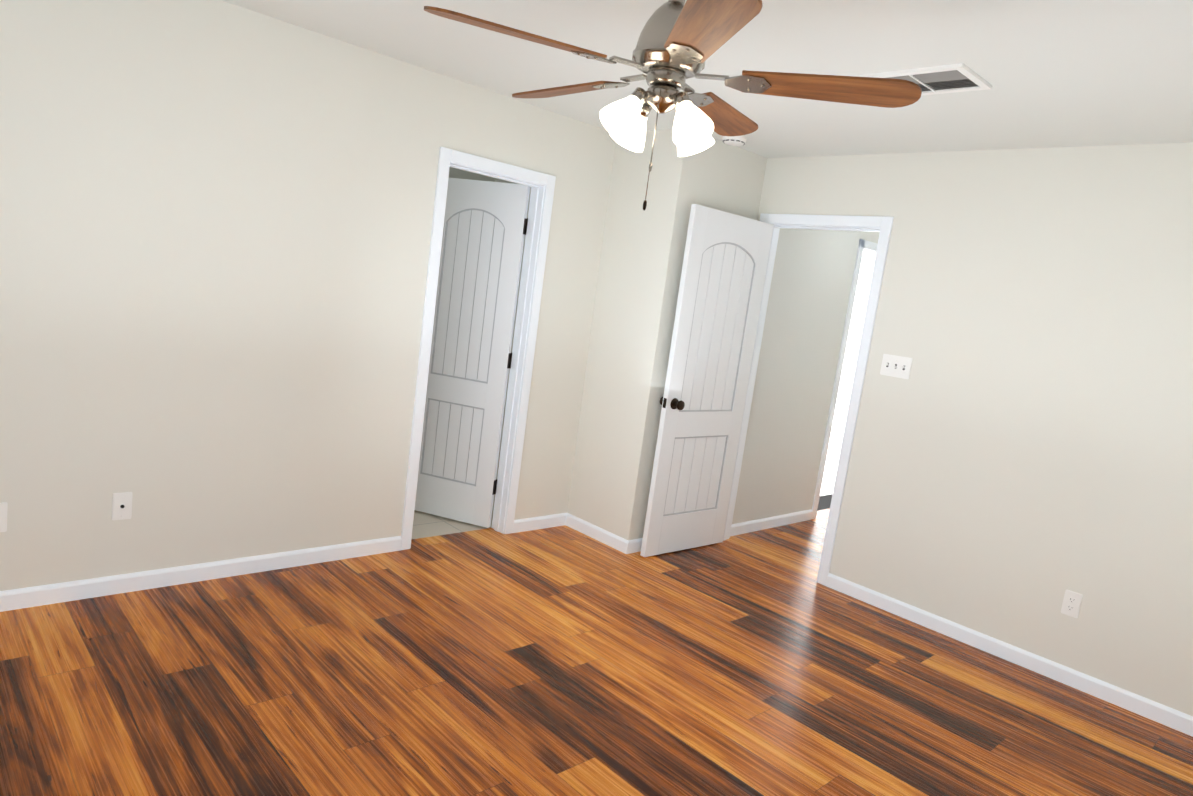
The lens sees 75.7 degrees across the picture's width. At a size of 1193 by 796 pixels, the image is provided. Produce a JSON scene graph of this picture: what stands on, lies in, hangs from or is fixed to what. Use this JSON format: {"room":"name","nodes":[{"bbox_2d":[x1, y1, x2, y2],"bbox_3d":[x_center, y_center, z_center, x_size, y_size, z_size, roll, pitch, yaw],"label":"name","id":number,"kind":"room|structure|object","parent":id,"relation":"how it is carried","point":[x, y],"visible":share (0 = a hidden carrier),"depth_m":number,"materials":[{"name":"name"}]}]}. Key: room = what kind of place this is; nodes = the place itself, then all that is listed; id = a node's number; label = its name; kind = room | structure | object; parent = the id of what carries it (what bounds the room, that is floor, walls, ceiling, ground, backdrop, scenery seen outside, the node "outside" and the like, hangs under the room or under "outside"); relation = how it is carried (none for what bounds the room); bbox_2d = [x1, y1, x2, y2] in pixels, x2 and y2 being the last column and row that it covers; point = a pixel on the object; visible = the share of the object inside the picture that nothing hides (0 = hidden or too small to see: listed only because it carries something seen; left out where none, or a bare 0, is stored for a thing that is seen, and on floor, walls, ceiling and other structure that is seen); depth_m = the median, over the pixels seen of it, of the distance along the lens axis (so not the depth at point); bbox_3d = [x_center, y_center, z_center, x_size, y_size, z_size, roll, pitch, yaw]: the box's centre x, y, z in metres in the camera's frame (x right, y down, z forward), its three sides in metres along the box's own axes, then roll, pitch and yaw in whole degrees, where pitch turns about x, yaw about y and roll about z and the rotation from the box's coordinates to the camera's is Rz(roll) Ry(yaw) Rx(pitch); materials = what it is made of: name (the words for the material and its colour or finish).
{"room":"empty bedroom","nodes":[
{"label":"empty bedroom","id":0,"kind":"room"},
{"bbox_2d":[0,0,615,590],"bbox_3d":[-1.583,-0.396,3.364,5.929,2.440,0.115,0,11,-44],"label":"wall","id":1,"kind":"structure","parent":0,"point":[216,218],"depth_m":3.27,"materials":[{"name":"paint"}]},
{"bbox_2d":[0,502,7,531],"bbox_3d":[-2.247,0.449,2.870,0.070,0.115,0.009,0,11,-44],"label":"electrical outlet","id":2,"kind":"object","parent":1,"relation":"attached to","point":[3,515],"visible":1,"depth_m":2.88,"materials":[{"name":"white plastic"}]},
{"bbox_2d":[112,492,132,519],"bbox_3d":[-1.946,0.446,3.151,0.070,0.115,0.016,0,11,-44],"label":"electrical outlet","id":3,"kind":"object","parent":1,"relation":"attached to","point":[121,506],"visible":1,"depth_m":3.15,"materials":[{"name":"white plastic"}]},
{"bbox_2d":[0,536,401,611],"bbox_3d":[-2.390,0.777,2.817,3.715,0.078,0.014,0,11,-44],"label":"baseboard","id":4,"kind":"structure","parent":1,"relation":"attached to","point":[14,599],"depth_m":3.36,"materials":[{"name":"white paint"}]},
{"bbox_2d":[415,178,529,527],"bbox_3d":[-0.811,-0.265,4.592,0.364,2.030,0.558,0,11,-44],"label":"bathroom door","id":5,"kind":"structure","parent":1,"relation":"in","point":[485,228],"depth_m":4.57,"materials":[{"name":"white paint"}]},
{"bbox_2d":[401,147,555,549],"bbox_3d":[-0.681,-0.230,4.260,0.750,2.103,0.132,0,11,-44],"label":"door frame","id":6,"kind":"structure","parent":1,"relation":"attached to","point":[541,185],"depth_m":4.35,"materials":[{"name":"white paint"}]},
{"bbox_2d":[513,513,567,532],"bbox_3d":[-0.361,0.775,4.755,0.395,0.078,0.014,0,11,-44],"label":"baseboard","id":7,"kind":"structure","parent":1,"relation":"attached to","point":[541,522],"depth_m":4.76,"materials":[{"name":"white paint"}]},
{"bbox_2d":[449,167,494,181],"bbox_3d":[-2.089,-0.834,5.994,3.000,2.440,0.100,0,11,-44],"label":"wall","id":8,"kind":"structure","parent":0,"point":[457,173],"depth_m":6.57,"materials":[{"name":"paint"}]},
{"bbox_2d":[0,452,1192,795],"bbox_3d":[-0.146,1.018,3.878,8.715,0.100,6.444,0,11,-44],"label":"floor","id":9,"kind":"structure","parent":0,"point":[562,660],"depth_m":2.92,"materials":[{"name":"laminate"}]},
{"bbox_2d":[567,129,766,539],"bbox_3d":[0.427,-0.334,4.830,0.767,2.440,0.554,0,11,-44],"label":"wall","id":10,"kind":"structure","parent":0,"point":[639,278],"depth_m":4.52,"materials":[{"name":"paint"}]},
{"bbox_2d":[564,513,623,550],"bbox_3d":[-0.015,0.825,4.729,0.014,0.078,0.540,0,11,-44],"label":"baseboard","id":11,"kind":"structure","parent":10,"relation":"attached to","point":[608,538],"depth_m":4.72,"materials":[{"name":"white paint"}]},
{"bbox_2d":[620,538,642,553],"bbox_3d":[0.459,0.880,4.787,0.781,0.078,0.014,0,11,-44],"label":"baseboard","id":12,"kind":"structure","parent":10,"relation":"attached to","point":[626,546],"depth_m":4.54,"materials":[{"name":"white paint"}]},
{"bbox_2d":[222,0,1192,157],"bbox_3d":[0.188,-1.475,3.526,8.715,0.100,6.444,0,11,-44],"label":"ceiling","id":13,"kind":"structure","parent":0,"point":[1067,73],"depth_m":2.89,"materials":[{"name":"paint"}]},
{"bbox_2d":[424,0,921,209],"bbox_3d":[0.153,-0.875,2.143,1.272,0.705,1.219,0,11,-44],"label":"ceiling fan","id":14,"kind":"object","parent":13,"relation":"hanging from","point":[679,42],"visible":1,"depth_m":2.03,"materials":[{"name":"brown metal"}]},
{"bbox_2d":[722,136,746,145],"bbox_3d":[0.768,-1.434,4.288,0.136,0.040,0.136,0,11,-44],"label":"smoke detector","id":15,"kind":"object","parent":13,"relation":"attached to","point":[735,140],"visible":0.98,"depth_m":4.25,"materials":[{"name":"white plastic"}]},
{"bbox_2d":[855,63,991,95],"bbox_3d":[1.227,-1.189,2.891,0.280,0.012,0.405,0,11,-44],"label":"ceiling vent","id":16,"kind":"object","parent":13,"relation":"in","point":[953,78],"visible":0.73,"depth_m":2.83,"materials":[{"name":"white plastic"}]},
{"bbox_2d":[732,228,879,523],"bbox_3d":[1.976,-0.284,5.947,2.786,2.440,0.110,0,11,-44],"label":"wall","id":17,"kind":"structure","parent":0,"point":[809,294],"depth_m":5.30,"materials":[{"name":"white paint"}]},
{"bbox_2d":[730,509,812,535],"bbox_3d":[1.248,0.888,5.479,1.086,0.078,0.014,0,11,-44],"label":"baseboard","id":18,"kind":"structure","parent":17,"relation":"attached to","point":[775,521],"depth_m":5.46,"materials":[{"name":"white paint"}]},
{"bbox_2d":[812,239,876,518],"bbox_3d":[2.063,-0.126,6.063,0.900,2.120,0.126,0,11,-44],"label":"door frame","id":19,"kind":"structure","parent":17,"relation":"attached to","point":[867,245],"depth_m":5.71,"materials":[{"name":"white paint"}]},
{"bbox_2d":[495,142,1192,715],"bbox_3d":[1.156,-0.218,4.706,0.115,2.440,6.324,0,11,-44],"label":"wall","id":20,"kind":"structure","parent":0,"point":[1021,459],"depth_m":3.66,"materials":[{"name":"paint"}]},
{"bbox_2d":[640,204,773,556],"bbox_3d":[0.668,-0.069,4.608,0.738,2.030,0.161,0,11,-44],"label":"hall door","id":21,"kind":"structure","parent":20,"relation":"in","point":[719,300],"depth_m":4.56,"materials":[{"name":"white paint"}]},
{"bbox_2d":[723,213,893,585],"bbox_3d":[1.221,-0.028,4.638,0.147,2.103,0.860,0,11,-44],"label":"door frame","id":22,"kind":"structure","parent":20,"relation":"attached to","point":[882,225],"depth_m":4.38,"materials":[{"name":"white paint"}]},
{"bbox_2d":[880,354,912,378],"bbox_3d":[1.610,-0.170,4.133,0.020,0.115,0.162,0,11,-44],"label":"light switch","id":23,"kind":"object","parent":20,"relation":"attached to","point":[896,366],"visible":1,"depth_m":4.13,"materials":[{"name":"white plastic"}]},
{"bbox_2d":[826,573,1192,736],"bbox_3d":[2.167,1.283,3.555,0.014,0.078,2.460,0,11,-44],"label":"baseboard","id":24,"kind":"structure","parent":20,"relation":"attached to","point":[1165,715],"depth_m":3.67,"materials":[{"name":"white paint"}]},
{"bbox_2d":[1061,590,1082,617],"bbox_3d":[2.189,0.949,3.536,0.009,0.115,0.070,0,11,-44],"label":"electrical outlet","id":25,"kind":"object","parent":20,"relation":"attached to","point":[1071,603],"visible":1,"depth_m":3.53,"materials":[{"name":"white plastic"}]},
{"bbox_2d":[820,251,875,495],"bbox_3d":[1.853,-0.348,6.283,1.380,2.440,0.020,0,11,-44],"label":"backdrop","id":26,"kind":"structure","parent":0,"point":[851,354],"depth_m":6.60,"materials":[{"name":"white"}]}
]}

